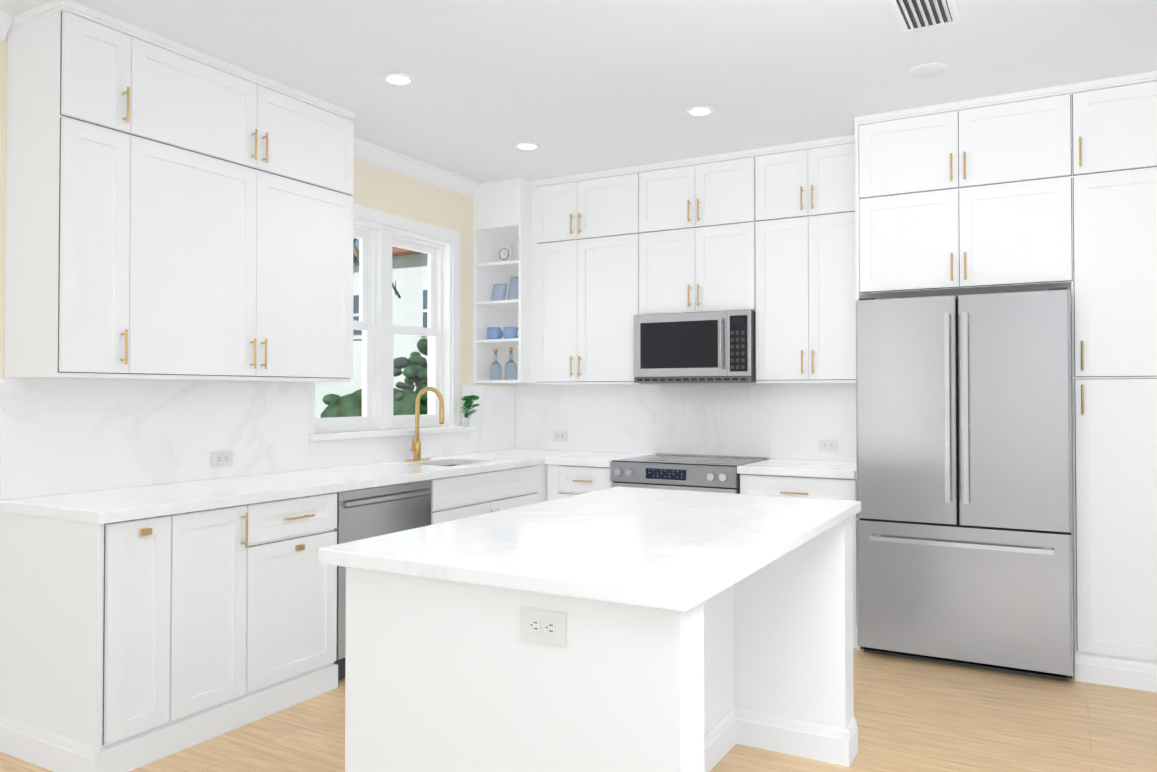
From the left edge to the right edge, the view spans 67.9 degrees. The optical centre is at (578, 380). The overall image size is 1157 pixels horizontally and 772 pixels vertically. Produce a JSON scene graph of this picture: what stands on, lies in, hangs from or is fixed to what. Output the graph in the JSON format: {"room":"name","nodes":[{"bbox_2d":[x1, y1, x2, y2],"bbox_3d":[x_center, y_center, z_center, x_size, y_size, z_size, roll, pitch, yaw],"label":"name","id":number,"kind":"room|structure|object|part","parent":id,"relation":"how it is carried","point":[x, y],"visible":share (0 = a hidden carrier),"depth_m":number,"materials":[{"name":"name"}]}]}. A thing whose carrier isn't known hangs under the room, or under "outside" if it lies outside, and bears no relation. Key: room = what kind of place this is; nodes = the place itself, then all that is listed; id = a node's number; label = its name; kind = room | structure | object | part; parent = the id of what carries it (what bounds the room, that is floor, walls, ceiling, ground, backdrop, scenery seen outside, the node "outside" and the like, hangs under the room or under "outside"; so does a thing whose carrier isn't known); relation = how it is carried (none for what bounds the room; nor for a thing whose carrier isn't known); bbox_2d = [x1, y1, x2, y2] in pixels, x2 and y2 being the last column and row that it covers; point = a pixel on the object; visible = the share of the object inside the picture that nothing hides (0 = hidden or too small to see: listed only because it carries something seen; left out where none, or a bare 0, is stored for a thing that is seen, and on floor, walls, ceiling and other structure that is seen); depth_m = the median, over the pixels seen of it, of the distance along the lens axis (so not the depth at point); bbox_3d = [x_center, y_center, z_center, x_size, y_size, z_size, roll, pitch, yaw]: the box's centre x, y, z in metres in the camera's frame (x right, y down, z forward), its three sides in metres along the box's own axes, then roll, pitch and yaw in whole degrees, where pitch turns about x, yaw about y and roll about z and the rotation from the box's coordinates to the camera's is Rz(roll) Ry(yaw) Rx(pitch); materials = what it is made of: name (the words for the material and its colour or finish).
{"room":"kitchen","nodes":[
{"label":"kitchen","id":0,"kind":"room"},
{"bbox_2d":[0,33,509,432],"bbox_3d":[-2.461,-0.014,3.007,0.200,2.750,7.600,0,-1,30],"label":"wall","id":1,"kind":"structure","parent":0,"point":[385,190],"depth_m":5.34,"materials":[{"name":"beige paint"}]},
{"bbox_2d":[0,10,12,41],"bbox_3d":[-3.190,-1.366,1.461,0.070,0.090,4.152,0,-1,30],"label":"crown molding","id":2,"kind":"structure","parent":1,"relation":"attached to","point":[6,18],"depth_m":3.25,"materials":[{"name":"white paint"}]},
{"bbox_2d":[5,0,152,379],"bbox_3d":[-1.948,-0.703,3.337,0.372,1.358,0.321,0,-1,30],"label":"upper cabinet","id":3,"kind":"object","parent":1,"relation":"attached to","point":[80,77],"depth_m":3.22,"materials":[{"name":"white paint"}]},
{"bbox_2d":[211,450,232,466],"bbox_3d":[-1.675,0.367,4.045,0.008,0.072,0.116,0,-1,30],"label":"electrical outlet","id":4,"kind":"object","parent":1,"relation":"attached to","point":[221,458],"visible":1,"depth_m":4.04,"materials":[{"name":"white plastic"}]},
{"bbox_2d":[149,33,355,381],"bbox_3d":[-1.617,-0.694,3.922,0.372,1.358,1.263,0,-1,30],"label":"upper cabinet","id":5,"kind":"object","parent":1,"relation":"attached to","point":[176,210],"depth_m":3.80,"materials":[{"name":"white paint"}]},
{"bbox_2d":[308,204,474,440],"bbox_3d":[-1.157,-0.339,5.176,0.297,1.325,1.390,0,-1,30],"label":"window unit","id":6,"kind":"structure","parent":1,"relation":"in","point":[377,327],"depth_m":5.20,"materials":[{"name":"white paint"}]},
{"bbox_3d":[-1.222,-0.313,5.201,0.044,1.070,1.044,0,-1,30],"label":"glass","id":7,"kind":"part","parent":6,"relation":"part of","materials":[{"name":"clear glass"}]},
{"bbox_2d":[460,395,479,425],"bbox_3d":[-0.717,0.197,5.649,0.113,0.205,0.182,0,-1,30],"label":"potted plant","id":8,"kind":"object","parent":6,"relation":"on","point":[469,401],"visible":0.98,"depth_m":5.64,"materials":[{"name":"green plant"}]},
{"bbox_2d":[354,138,479,196],"bbox_3d":[-1.068,-1.310,5.210,0.070,0.090,1.490,0,-1,30],"label":"crown molding","id":9,"kind":"structure","parent":1,"relation":"attached to","point":[367,152],"depth_m":5.28,"materials":[{"name":"white paint"}]},
{"bbox_2d":[473,178,532,241],"bbox_3d":[-0.443,-1.186,5.987,0.389,0.313,0.452,0,-1,30],"label":"upper cabinet","id":10,"kind":"object","parent":1,"relation":"attached to","point":[503,209],"depth_m":5.79,"materials":[{"name":"white paint"}]},
{"bbox_2d":[487,327,500,338],"bbox_3d":[-0.571,-0.323,5.901,0.113,0.085,0.096,0,-1,-10],"label":"cup","id":11,"kind":"object","parent":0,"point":[499,333],"depth_m":5.86,"materials":[{"name":"blue ceramic"}]},
{"bbox_2d":[490,349,499,379],"bbox_3d":[-0.566,-0.112,5.889,0.080,0.212,0.079,0,-1,30],"label":"bottle","id":12,"kind":"object","parent":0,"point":[495,366],"depth_m":5.86,"materials":[{"name":"blue glass"}]},
{"bbox_2d":[491,276,517,300],"bbox_3d":[-0.476,-0.632,5.949,0.255,0.185,0.082,0,-1,30],"label":"frame","id":13,"kind":"object","parent":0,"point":[499,292],"visible":0.5,"depth_m":5.95,"materials":[{"name":"blue"}]},
{"bbox_2d":[498,246,513,261],"bbox_3d":[-0.498,-0.860,5.888,0.100,0.120,0.045,0,-1,30],"label":"wall clock","id":14,"kind":"object","parent":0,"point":[505,253],"visible":0.94,"depth_m":5.87,"materials":[{"name":"white plastic"}]},
{"bbox_2d":[500,347,516,379],"bbox_3d":[-0.460,-0.116,5.853,0.084,0.221,0.083,0,-1,30],"label":"bottle","id":15,"kind":"object","parent":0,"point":[510,370],"depth_m":5.82,"materials":[{"name":"blue glass"}]},
{"bbox_2d":[501,327,517,338],"bbox_3d":[-0.458,-0.323,5.863,0.114,0.085,0.096,1,-1,-34],"label":"cup","id":16,"kind":"object","parent":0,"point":[508,332],"depth_m":5.82,"materials":[{"name":"blue ceramic"}]},
{"bbox_2d":[0,646,1156,771],"bbox_3d":[-0.648,1.396,1.960,4.365,0.100,8.000,0,-1,30],"label":"floor","id":17,"kind":"structure","parent":0,"point":[912,715],"depth_m":3.34,"materials":[{"name":"brown wood"}]},
{"bbox_2d":[0,514,191,771],"bbox_3d":[-1.834,0.926,3.215,0.667,0.876,0.341,0,-1,30],"label":"base cabinet","id":18,"kind":"object","parent":17,"relation":"on","point":[166,588],"depth_m":3.05,"materials":[{"name":"white paint"}]},
{"bbox_2d":[0,450,595,525],"bbox_3d":[-1.052,0.486,4.567,0.702,0.040,3.479,0,-1,30],"label":"countertop","id":19,"kind":"structure","parent":18,"relation":"on","point":[107,505],"depth_m":3.69,"materials":[{"name":"white stone"}]},
{"bbox_2d":[404,386,443,460],"bbox_3d":[-0.890,0.253,5.099,0.230,0.440,0.170,0,-1,30],"label":"faucet","id":20,"kind":"object","parent":19,"relation":"on","point":[416,448],"visible":1,"depth_m":5.12,"materials":[{"name":"gold metal"}]},
{"bbox_2d":[436,462,507,509],"bbox_3d":[-0.738,0.607,5.008,0.394,0.213,0.539,0,-1,30],"label":"sink","id":21,"kind":"object","parent":19,"relation":"in","point":[479,489],"depth_m":4.87,"materials":[{"name":"white ceramic"}]},
{"bbox_2d":[192,502,263,745],"bbox_3d":[-1.698,0.930,3.456,0.667,0.876,0.460,0,-1,30],"label":"base cabinet","id":22,"kind":"object","parent":17,"relation":"on","point":[228,545],"depth_m":3.36,"materials":[{"name":"white paint"}]},
{"bbox_2d":[264,494,337,716],"bbox_3d":[-1.509,0.935,3.789,0.667,0.876,0.554,0,-1,30],"label":"base cabinet","id":23,"kind":"object","parent":17,"relation":"on","point":[300,592],"depth_m":3.67,"materials":[{"name":"white paint"}]},
{"bbox_2d":[333,480,430,680],"bbox_3d":[-1.167,0.938,4.292,0.623,0.860,0.647,0,-1,30],"label":"dishwasher","id":24,"kind":"object","parent":17,"relation":"on","point":[365,513],"visible":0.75,"depth_m":4.05,"materials":[{"name":"grey metal"}]},
{"bbox_2d":[344,478,463,524],"bbox_3d":[-0.993,0.948,4.700,0.667,0.876,0.223,0,-1,30],"label":"base cabinet","id":25,"kind":"object","parent":17,"relation":"on","point":[447,494],"depth_m":4.56,"materials":[{"name":"white paint"}]},
{"bbox_2d":[464,506,507,517],"bbox_3d":[-0.714,1.081,4.987,0.465,0.620,0.555,0,-1,30],"label":"base cabinet","id":26,"kind":"object","parent":17,"relation":"on","point":[480,510],"depth_m":4.83,"materials":[{"name":"white paint"}]},
{"bbox_2d":[496,466,547,508],"bbox_3d":[-0.585,0.959,5.422,0.667,0.876,0.325,0,-1,30],"label":"base cabinet","id":27,"kind":"object","parent":17,"relation":"on","point":[528,485],"depth_m":5.23,"materials":[{"name":"white paint"}]},
{"bbox_2d":[552,458,591,466],"bbox_3d":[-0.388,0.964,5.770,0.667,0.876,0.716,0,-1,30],"label":"countertop","id":28,"kind":"structure","parent":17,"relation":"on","point":[583,461],"depth_m":5.22,"materials":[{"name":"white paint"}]},
{"bbox_2d":[548,465,613,500],"bbox_3d":[0.158,0.961,5.517,0.454,0.876,0.622,0,-1,30],"label":"base cabinet","id":29,"kind":"object","parent":17,"relation":"on","point":[566,481],"depth_m":5.27,"materials":[{"name":"white paint"}]},
{"bbox_2d":[345,511,860,771],"bbox_3d":[0.189,0.918,2.695,0.995,0.877,1.649,0,-1,30],"label":"kitchen island","id":30,"kind":"object","parent":17,"relation":"on","point":[622,629],"depth_m":2.07,"materials":[{"name":"white paint"}]},
{"bbox_2d":[521,607,566,645],"bbox_3d":[-0.079,0.545,1.909,0.116,0.072,0.008,0,-1,30],"label":"outlet","id":31,"kind":"object","parent":30,"relation":"attached to","point":[540,626],"depth_m":1.91,"materials":[{"name":"white plastic"}]},
{"bbox_2d":[318,487,860,614],"bbox_3d":[0.189,0.459,2.707,1.020,0.040,1.700,0,-1,30],"label":"island countertop","id":32,"kind":"structure","parent":30,"relation":"on","point":[647,549],"depth_m":2.26,"materials":[{"name":"white stone"}]},
{"bbox_2d":[610,453,769,493],"bbox_3d":[0.670,0.930,5.163,0.774,0.927,0.683,0,-1,30],"label":"range","id":33,"kind":"object","parent":17,"relation":"on","point":[698,472],"visible":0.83,"depth_m":4.95,"materials":[{"name":"grey metal"}]},
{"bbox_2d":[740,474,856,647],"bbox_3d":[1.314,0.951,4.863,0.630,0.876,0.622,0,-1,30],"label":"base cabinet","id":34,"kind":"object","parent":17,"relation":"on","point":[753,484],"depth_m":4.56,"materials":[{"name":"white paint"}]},
{"bbox_2d":[856,288,1072,680],"bbox_3d":[1.968,0.483,4.378,0.939,1.797,0.778,0,-1,30],"label":"refrigerator","id":35,"kind":"object","parent":17,"relation":"on","point":[963,475],"visible":1,"depth_m":4.05,"materials":[{"name":"grey metal"}]},
{"bbox_2d":[854,71,1156,691],"bbox_3d":[2.180,0.007,4.360,1.380,2.748,0.667,0,-1,30],"label":"cabinet","id":36,"kind":"object","parent":17,"relation":"on","point":[1042,189],"visible":0.98,"depth_m":3.95,"materials":[{"name":"white paint"}]},
{"bbox_2d":[0,0,1156,183],"bbox_3d":[-0.648,-1.454,2.003,4.365,0.100,8.000,0,-1,30],"label":"ceiling","id":37,"kind":"structure","parent":0,"point":[572,87],"depth_m":3.71,"materials":[{"name":"white paint"}]},
{"bbox_2d":[381,73,414,85],"bbox_3d":[-0.821,-1.371,3.918,0.150,0.007,0.150,0,-1,30],"label":"recessed light","id":38,"kind":"object","parent":37,"relation":"in","point":[396,79],"visible":1,"depth_m":3.91,"materials":[{"name":"white paint"}]},
{"bbox_2d":[514,142,539,150],"bbox_3d":[-0.298,-1.355,4.978,0.150,0.007,0.150,0,-1,30],"label":"recessed light","id":39,"kind":"object","parent":37,"relation":"in","point":[526,146],"visible":1,"depth_m":4.97,"materials":[{"name":"white paint"}]},
{"bbox_2d":[685,106,714,116],"bbox_3d":[0.616,-1.365,4.361,0.150,0.007,0.150,0,-1,30],"label":"recessed light","id":40,"kind":"object","parent":37,"relation":"in","point":[700,111],"visible":0.98,"depth_m":4.36,"materials":[{"name":"white paint"}]},
{"bbox_2d":[889,0,959,33],"bbox_3d":[1.287,-1.378,3.199,0.205,0.015,0.370,0,-1,30],"label":"ceiling vent","id":41,"kind":"object","parent":37,"relation":"in","point":[914,15],"visible":0.92,"depth_m":3.23,"materials":[{"name":"white metal"}]},
{"bbox_2d":[909,63,947,77],"bbox_3d":[1.548,-1.373,3.804,0.164,0.006,0.164,0,-1,30],"label":"ceiling speaker","id":42,"kind":"object","parent":37,"relation":"attached to","point":[927,70],"visible":0.98,"depth_m":3.80,"materials":[{"name":"white paint"}]},
{"bbox_2d":[510,295,1073,645],"bbox_3d":[1.273,0.021,5.375,4.365,2.750,0.200,0,-1,30],"label":"wall","id":43,"kind":"structure","parent":0,"point":[806,383],"depth_m":5.39,"materials":[{"name":"white paint"}]},
{"bbox_2d":[529,173,584,384],"bbox_3d":[-0.059,-0.666,5.833,0.422,1.358,0.328,0,-1,30],"label":"upper cabinet","id":44,"kind":"object","parent":43,"relation":"attached to","point":[557,236],"depth_m":5.70,"materials":[{"name":"white paint"}]},
{"bbox_2d":[585,165,659,384],"bbox_3d":[0.238,-0.668,5.665,0.503,1.358,0.328,0,-1,30],"label":"upper cabinet","id":45,"kind":"object","parent":43,"relation":"attached to","point":[603,258],"depth_m":5.50,"materials":[{"name":"white paint"}]},
{"bbox_2d":[516,384,855,461],"bbox_3d":[0.644,0.252,5.600,2.514,0.457,0.017,0,-1,30],"label":"backsplash","id":46,"kind":"structure","parent":43,"relation":"attached to","point":[598,419],"depth_m":5.74,"materials":[{"name":"white stone"}]},
{"bbox_2d":[553,431,567,440],"bbox_3d":[-0.127,0.386,6.018,0.116,0.072,0.008,0,-1,30],"label":"electrical outlet","id":47,"kind":"object","parent":46,"relation":"attached to","point":[560,435],"visible":1,"depth_m":6.02,"materials":[{"name":"white plastic"}]},
{"bbox_2d":[818,439,837,451],"bbox_3d":[1.483,0.382,5.107,0.116,0.072,0.008,0,-1,30],"label":"electrical outlet","id":48,"kind":"object","parent":46,"relation":"attached to","point":[828,445],"visible":1,"depth_m":5.11,"materials":[{"name":"white plastic"}]},
{"bbox_2d":[641,149,756,314],"bbox_3d":[0.784,-0.881,5.359,0.752,0.943,0.328,0,-1,30],"label":"upper cabinet","id":49,"kind":"object","parent":43,"relation":"attached to","point":[699,214],"depth_m":5.20,"materials":[{"name":"white paint"}]},
{"bbox_2d":[634,310,755,382],"bbox_3d":[0.751,-0.198,5.289,0.742,0.416,0.422,0,-1,30],"label":"microwave","id":50,"kind":"object","parent":49,"relation":"attached to","point":[709,347],"visible":1,"depth_m":5.12,"materials":[{"name":"grey metal"}]},
{"bbox_2d":[756,134,855,383],"bbox_3d":[1.386,-0.678,5.015,0.632,1.358,0.328,0,-1,30],"label":"upper cabinet","id":51,"kind":"object","parent":43,"relation":"attached to","point":[806,314],"depth_m":4.88,"materials":[{"name":"white paint"}]},
{"label":"outside","id":52,"kind":"structure","parent":0,"visible":0},
{"bbox_2d":[315,238,427,417],"bbox_3d":[-21.762,-0.141,29.795,59.730,5.100,100.000,0,-1,30],"label":"outdoor view","id":53,"kind":"object","parent":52,"point":[413,345],"depth_m":18.30,"materials":[{"name":"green plant"}]}
]}

